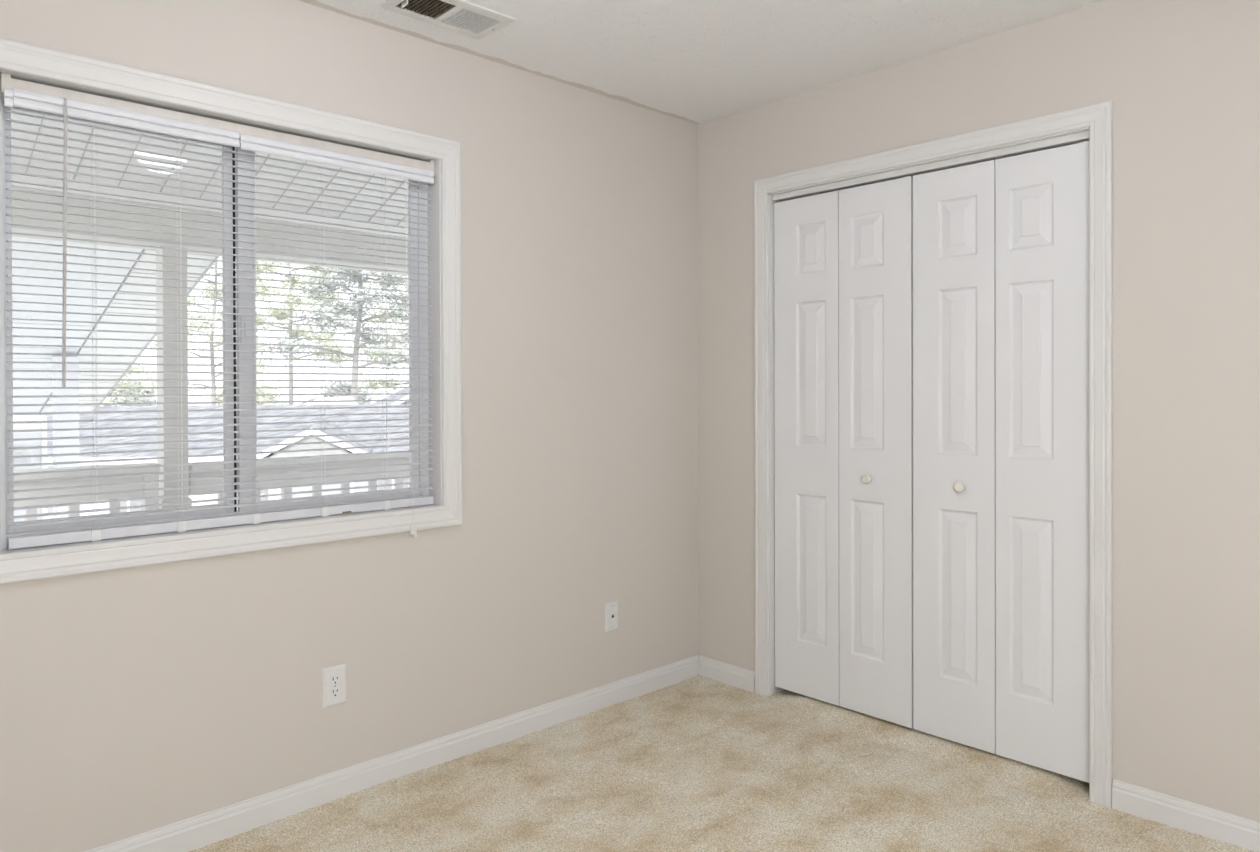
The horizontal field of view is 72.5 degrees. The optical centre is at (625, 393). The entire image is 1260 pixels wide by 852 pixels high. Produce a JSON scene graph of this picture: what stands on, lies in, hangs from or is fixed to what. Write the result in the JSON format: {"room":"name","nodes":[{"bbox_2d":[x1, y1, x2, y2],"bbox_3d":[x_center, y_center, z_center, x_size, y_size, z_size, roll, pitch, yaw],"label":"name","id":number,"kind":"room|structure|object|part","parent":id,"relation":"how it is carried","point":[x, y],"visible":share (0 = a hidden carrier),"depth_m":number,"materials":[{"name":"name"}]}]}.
{"room":"empty bedroom","nodes":[
{"label":"empty bedroom","id":0,"kind":"room"},
{"bbox_2d":[0,0,697,851],"bbox_3d":[-0.988,-0.367,2.689,3.690,3.450,0.150,0,0,-43],"label":"wall","id":1,"kind":"structure","parent":0,"point":[137,700],"depth_m":2.93,"materials":[{"name":"white paint"}]},
{"bbox_2d":[11,110,407,237],"bbox_3d":[-1.736,-1.502,3.802,5.800,0.948,2.500,0,0,-43],"label":"ceiling","id":2,"kind":"structure","parent":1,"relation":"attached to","point":[14,125],"depth_m":4.37,"materials":[{"name":"white plastic"}]},
{"bbox_2d":[11,174,407,274],"bbox_3d":[-2.443,-0.901,4.558,5.800,0.278,0.132,0,0,-43],"label":"beam","id":3,"kind":"structure","parent":2,"relation":"attached to","point":[17,220],"depth_m":4.57,"materials":[{"name":"white paint"}]},
{"bbox_2d":[0,38,461,583],"bbox_3d":[-1.120,-0.202,2.553,1.368,1.318,0.168,0,0,-43],"label":"window","id":4,"kind":"structure","parent":1,"relation":"in","point":[6,531],"depth_m":2.56,"materials":[{"name":"white plastic"}]},
{"bbox_3d":[-1.381,-0.200,2.384,0.567,1.120,0.020,0,0,-43],"label":"fixed sash","id":5,"kind":"part","parent":4,"relation":"part of","materials":[{"name":"white plastic"}]},
{"bbox_3d":[-1.385,-0.200,2.380,0.517,1.060,0.004,0,0,-43],"label":"glass pane","id":6,"kind":"part","parent":4,"relation":"part of","materials":[{"name":"clear glass"}]},
{"bbox_2d":[0,72,433,549],"bbox_3d":[-1.081,-0.158,2.517,1.209,1.268,0.100,0,0,-43],"label":"mini blind","id":7,"kind":"object","parent":4,"relation":"attached to","point":[16,92],"visible":1,"depth_m":2.43,"materials":[{"name":"white plastic"}]},
{"bbox_3d":[-1.399,-0.191,2.266,0.007,1.102,0.030,0,0,-43],"label":"ladder cord","id":8,"kind":"part","parent":7,"relation":"part of","materials":[{"name":"white fabric"}]},
{"bbox_3d":[-1.247,-0.193,2.408,0.007,1.102,0.030,0,0,-43],"label":"ladder cord","id":9,"kind":"part","parent":7,"relation":"part of","materials":[{"name":"white fabric"}]},
{"bbox_3d":[-1.101,0.371,2.547,1.194,0.027,0.025,0,0,-43],"label":"rail","id":10,"kind":"part","parent":7,"relation":"part of","materials":[{"name":"white plastic"}]},
{"bbox_3d":[-1.098,-0.194,2.549,0.007,1.102,0.030,0,0,-43],"label":"ladder cord","id":11,"kind":"part","parent":7,"relation":"part of","materials":[{"name":"white fabric"}]},
{"bbox_3d":[-0.946,-0.195,2.692,0.007,1.102,0.030,0,0,-43],"label":"ladder cord","id":12,"kind":"part","parent":7,"relation":"part of","materials":[{"name":"white fabric"}]},
{"bbox_3d":[-0.793,-0.196,2.836,0.007,1.102,0.030,0,0,-43],"label":"ladder cord","id":13,"kind":"part","parent":7,"relation":"part of","materials":[{"name":"white fabric"}]},
{"bbox_3d":[-0.715,-0.156,2.841,0.006,1.175,0.051,0,0,-35],"label":"lift cord","id":14,"kind":"part","parent":7,"relation":"part of","materials":[{"name":"white fabric"}]},
{"bbox_3d":[-1.127,-0.188,2.555,0.012,0.045,0.012,0,0,-43],"label":"latch lever","id":15,"kind":"part","parent":4,"relation":"part of","materials":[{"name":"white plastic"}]},
{"bbox_3d":[-0.937,-0.203,2.769,0.605,1.120,0.020,0,0,-43],"label":"sliding sash","id":16,"kind":"part","parent":4,"relation":"part of","materials":[{"name":"glass"}]},
{"bbox_3d":[-0.931,-0.203,2.775,0.521,1.060,0.004,0,0,-43],"label":"glass pane","id":17,"kind":"part","parent":4,"relation":"part of","materials":[{"name":"clear glass"}]},
{"bbox_2d":[322,664,345,708],"bbox_3d":[-0.902,0.908,2.665,0.078,0.122,0.008,0,0,-43],"label":"wall outlet","id":18,"kind":"object","parent":1,"relation":"attached to","point":[333,678],"visible":1,"depth_m":2.66,"materials":[{"name":"white plastic"}]},
{"bbox_2d":[330,686,339,698],"bbox_3d":[-0.900,0.927,2.663,0.033,0.033,0.003,0,0,-43],"label":"receptacle","id":19,"kind":"object","parent":18,"relation":"attached to","point":[334,690],"depth_m":2.66,"materials":[{"name":"white plastic"}]},
{"bbox_2d":[330,674,339,685],"bbox_3d":[-0.900,0.888,2.663,0.033,0.033,0.003,0,0,-43],"label":"receptacle","id":20,"kind":"object","parent":18,"relation":"attached to","point":[334,678],"depth_m":2.66,"materials":[{"name":"white plastic"}]},
{"bbox_2d":[85,655,699,851],"bbox_3d":[-0.927,1.222,2.638,3.450,0.094,0.014,0,0,-43],"label":"baseboard","id":21,"kind":"structure","parent":1,"relation":"attached to","point":[204,829],"depth_m":2.77,"materials":[{"name":"white wood"}]},
{"bbox_2d":[605,601,617,631],"bbox_3d":[-0.054,0.899,3.463,0.069,0.114,0.009,0,0,-43],"label":"jack","id":22,"kind":"object","parent":1,"relation":"attached to","point":[611,609],"visible":1,"depth_m":3.46,"materials":[{"name":"white plastic"}]},
{"bbox_2d":[298,0,1106,123],"bbox_3d":[0.251,-1.229,1.381,3.670,0.100,3.450,0,0,-43],"label":"ceiling","id":23,"kind":"structure","parent":0,"point":[693,61],"depth_m":2.87,"materials":[{"name":"white paint"}]},
{"bbox_2d":[381,0,515,39],"bbox_3d":[-0.548,-1.288,2.668,0.354,0.241,0.207,0,0,-43],"label":"ceiling vent","id":24,"kind":"object","parent":23,"relation":"in","point":[499,20],"visible":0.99,"depth_m":2.69,"materials":[{"name":"white metal"}]},
{"bbox_3d":[-0.665,-1.173,2.589,0.005,0.014,0.035,0,0,-43],"label":"damper lever","id":25,"kind":"part","parent":24,"relation":"part of","materials":[{"name":"white metal"}]},
{"bbox_2d":[188,674,1255,851],"bbox_3d":[0.471,1.247,1.664,4.150,0.037,3.350,0,0,-43],"label":"floor","id":26,"kind":"structure","parent":0,"point":[699,763],"depth_m":2.67,"materials":[{"name":"beige carpet"}]},
{"bbox_2d":[790,143,1076,199],"bbox_3d":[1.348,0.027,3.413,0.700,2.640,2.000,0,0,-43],"label":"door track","id":27,"kind":"structure","parent":0,"point":[1075,143],"depth_m":3.69,"materials":[{"name":"grey metal"}]},
{"bbox_2d":[697,0,1259,822],"bbox_3d":[1.553,0.031,2.597,0.120,2.640,3.470,0,0,-43],"label":"wall","id":28,"kind":"structure","parent":0,"point":[1181,78],"depth_m":2.53,"materials":[{"name":"white paint"}]},
{"bbox_2d":[699,656,754,691],"bbox_3d":[0.434,1.212,3.698,0.014,0.094,0.308,0,0,-43],"label":"baseboard","id":29,"kind":"structure","parent":28,"relation":"attached to","point":[729,674],"depth_m":3.69,"materials":[{"name":"white wood"}]},
{"bbox_2d":[772,131,1088,201],"bbox_3d":[1.033,-0.803,3.109,0.042,0.024,1.215,0,0,-43],"label":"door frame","id":30,"kind":"structure","parent":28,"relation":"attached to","point":[1081,136],"depth_m":3.01,"materials":[{"name":"white wood"}]},
{"bbox_2d":[774,175,912,727],"bbox_3d":[0.822,0.207,3.326,0.064,2.011,0.609,0,0,-43],"label":"door","id":31,"kind":"structure","parent":30,"relation":"hanging from","point":[843,259],"depth_m":3.30,"materials":[{"name":"white paint"}]},
{"bbox_3d":[0.904,0.322,3.219,0.034,0.036,0.036,0,0,-43],"label":"knob","id":32,"kind":"part","parent":31,"relation":"part of","materials":[{"name":"beige ceramic"}]},
{"bbox_2d":[913,140,1088,782],"bbox_3d":[1.240,0.208,2.883,0.064,2.011,0.596,0,0,-43],"label":"door","id":33,"kind":"structure","parent":30,"relation":"hanging from","point":[1001,246],"depth_m":2.86,"materials":[{"name":"white paint"}]},
{"bbox_3d":[1.150,0.322,2.957,0.034,0.036,0.036,0,0,-43],"label":"knob","id":34,"kind":"part","parent":33,"relation":"part of","materials":[{"name":"beige ceramic"}]},
{"bbox_2d":[754,101,1112,807],"bbox_3d":[1.046,0.191,3.124,0.138,2.142,1.350,0,0,-43],"label":"door frame","id":35,"kind":"structure","parent":28,"relation":"attached to","point":[1099,117],"depth_m":2.65,"materials":[{"name":"white wood"}]},
{"bbox_2d":[1112,779,1259,851],"bbox_3d":[2.044,1.216,1.990,0.014,0.094,1.668,0,0,-43],"label":"baseboard","id":36,"kind":"structure","parent":28,"relation":"attached to","point":[1138,801],"depth_m":2.45,"materials":[{"name":"white wood"}]},
{"label":"outside","id":37,"kind":"structure","parent":0,"visible":0},
{"bbox_2d":[12,236,219,412],"bbox_3d":[-5.290,-0.403,4.613,4.927,1.198,3.450,0,0,-43],"label":"exterior wall","id":38,"kind":"structure","parent":37,"point":[19,246],"depth_m":5.53,"materials":[{"name":"white plastic"}]},
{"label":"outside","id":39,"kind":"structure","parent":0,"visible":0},
{"bbox_3d":[-37.634,4.026,66.029,150.000,0.200,137.400,0,0,-43],"label":"ground","id":40,"kind":"structure","parent":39,"visible":0},
{"bbox_2d":[13,415,47,521],"bbox_3d":[-7.095,2.186,5.585,5.600,3.950,0.190,0,0,-43],"label":"wall","id":41,"kind":"structure","parent":40,"relation":"on","point":[29,426],"depth_m":7.37,"materials":[{"name":"white plastic"}]},
{"bbox_2d":[13,446,34,467],"bbox_3d":[-5.113,2.297,7.252,0.246,3.697,0.056,0,0,-43],"label":"downspout","id":42,"kind":"object","parent":41,"relation":"attached to","point":[22,451],"visible":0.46,"depth_m":7.27,"materials":[{"name":"white metal"}]},
{"bbox_2d":[49,356,81,517],"bbox_3d":[-4.004,1.943,6.166,0.170,4.411,0.170,0,0,-43],"label":"porch post","id":43,"kind":"object","parent":40,"relation":"on","point":[55,375],"visible":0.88,"depth_m":6.11,"materials":[{"name":"white wood"}]},
{"bbox_3d":[-4.011,-0.147,6.155,0.170,0.060,0.170,0,0,-43],"label":"neck trim","id":44,"kind":"part","parent":43,"relation":"part of","materials":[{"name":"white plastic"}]},
{"bbox_2d":[100,359,151,405],"bbox_3d":[-19.829,0.670,32.214,4.616,6.774,4.668,0,0,11],"label":"tree","id":45,"kind":"object","parent":40,"relation":"on","point":[136,367],"visible":0.06,"depth_m":32.64,"materials":[{"name":"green plant"}]},
{"bbox_2d":[105,373,156,405],"bbox_3d":[-22.046,1.523,37.814,4.875,5.026,5.427,0,0,-43],"label":"tree","id":46,"kind":"object","parent":40,"relation":"on","point":[150,391],"visible":0.17,"depth_m":37.31,"materials":[{"name":"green plant"}]},
{"bbox_2d":[13,404,408,518],"bbox_3d":[-5.412,2.160,16.725,12.300,3.870,6.343,0,0,-13],"label":"house across","id":47,"kind":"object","parent":40,"relation":"on","point":[197,407],"visible":0.07,"depth_m":14.85,"materials":[{"name":"white plastic"}]},
{"bbox_3d":[-9.381,1.909,13.656,0.520,0.830,0.010,0,0,-13],"label":"pane","id":48,"kind":"part","parent":47,"relation":"part of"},
{"bbox_3d":[-8.063,1.904,13.949,0.520,0.830,0.010,0,0,-13],"label":"pane","id":49,"kind":"part","parent":47,"relation":"part of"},
{"bbox_3d":[-5.965,1.895,14.415,0.520,0.830,0.010,0,0,-13],"label":"pane","id":50,"kind":"part","parent":47,"relation":"part of","materials":[{"name":"glass"}]},
{"bbox_3d":[-5.533,2.608,13.615,0.140,3.010,0.140,0,0,-13],"label":"post","id":51,"kind":"part","parent":47,"relation":"part of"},
{"bbox_3d":[-4.440,2.603,13.858,0.140,3.010,0.140,0,0,-13],"label":"post","id":52,"kind":"part","parent":47,"relation":"part of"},
{"bbox_3d":[-4.012,1.886,14.850,0.520,0.830,0.010,0,0,-13],"label":"pane","id":53,"kind":"part","parent":47,"relation":"part of","materials":[{"name":"glass"}]},
{"bbox_2d":[131,257,293,404],"bbox_3d":[-13.387,-1.865,27.836,4.794,11.850,5.139,0,0,-43],"label":"tree","id":54,"kind":"object","parent":40,"relation":"on","point":[277,269],"visible":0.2,"depth_m":27.90,"materials":[{"name":"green plant"}]},
{"bbox_2d":[204,377,294,404],"bbox_3d":[-17.885,1.561,41.433,5.085,4.880,4.847,0,0,-43],"label":"tree","id":55,"kind":"object","parent":40,"relation":"on","point":[270,398],"visible":0.08,"depth_m":41.03,"materials":[{"name":"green plant"}]},
{"bbox_2d":[196,260,352,404],"bbox_3d":[-14.287,-2.371,35.608,6.309,12.787,6.217,0,0,-24],"label":"tree","id":56,"kind":"object","parent":40,"relation":"on","point":[290,278],"visible":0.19,"depth_m":35.65,"materials":[{"name":"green plant"}]},
{"bbox_2d":[236,266,408,402],"bbox_3d":[-8.483,-1.456,25.491,6.308,11.029,5.790,0,0,1],"label":"tree","id":57,"kind":"object","parent":40,"relation":"on","point":[350,276],"visible":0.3,"depth_m":25.36,"materials":[{"name":"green plant"}]},
{"bbox_2d":[299,396,357,404],"bbox_3d":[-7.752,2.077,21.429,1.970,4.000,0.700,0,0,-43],"label":"house","id":58,"kind":"structure","parent":40,"relation":"on","point":[342,397],"depth_m":21.43,"materials":[{"name":"grey concrete"}]},
{"bbox_2d":[316,379,379,403],"bbox_3d":[-14.199,1.598,45.090,4.921,4.753,5.580,0,0,-43],"label":"tree","id":59,"kind":"object","parent":40,"relation":"on","point":[335,390],"visible":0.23,"depth_m":44.33,"materials":[{"name":"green plant"}]},
{"bbox_2d":[347,272,408,397],"bbox_3d":[-7.745,-1.848,32.349,5.806,11.735,5.193,0,0,-43],"label":"tree","id":60,"kind":"object","parent":40,"relation":"on","point":[389,384],"visible":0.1,"depth_m":32.50,"materials":[{"name":"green plant"}]},
{"bbox_2d":[373,386,408,403],"bbox_3d":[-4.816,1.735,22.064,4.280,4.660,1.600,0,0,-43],"label":"house","id":61,"kind":"structure","parent":40,"relation":"on","point":[390,397],"depth_m":21.46,"materials":[{"name":"grey concrete"}]},
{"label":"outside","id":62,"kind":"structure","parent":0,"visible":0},
{"bbox_3d":[-1.828,1.421,3.633,5.800,0.170,2.370,0,0,-43],"label":"floor","id":63,"kind":"structure","parent":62,"visible":0},
{"bbox_2d":[13,462,160,520],"bbox_3d":[-3.357,0.851,3.435,2.710,0.980,0.100,0,0,-43],"label":"porch railing","id":64,"kind":"object","parent":63,"relation":"on","point":[155,469],"visible":0.38,"depth_m":4.12,"materials":[{"name":"white wood"}]},
{"bbox_3d":[-3.358,0.384,3.433,2.710,0.045,0.100,0,0,-43],"label":"rail","id":65,"kind":"part","parent":64,"relation":"part of","materials":[{"name":"white wood"}]},
{"bbox_2d":[156,246,191,508],"bbox_3d":[-2.384,0.285,4.522,0.144,2.095,0.150,0,0,-43],"label":"porch post","id":66,"kind":"object","parent":63,"relation":"on","point":[162,290],"visible":0.37,"depth_m":4.47,"materials":[{"name":"white paint"}]},
{"bbox_2d":[189,450,408,503],"bbox_3d":[-1.336,0.794,5.504,2.710,0.860,0.100,0,0,-43],"label":"porch railing","id":67,"kind":"object","parent":66,"relation":"attached to","point":[392,455],"visible":0.02,"depth_m":5.01,"materials":[{"name":"white wood"}]},
{"bbox_3d":[-1.337,0.386,5.501,2.710,0.045,0.100,0,0,-43],"label":"rail","id":68,"kind":"part","parent":67,"relation":"part of","materials":[{"name":"white wood"}]}
]}

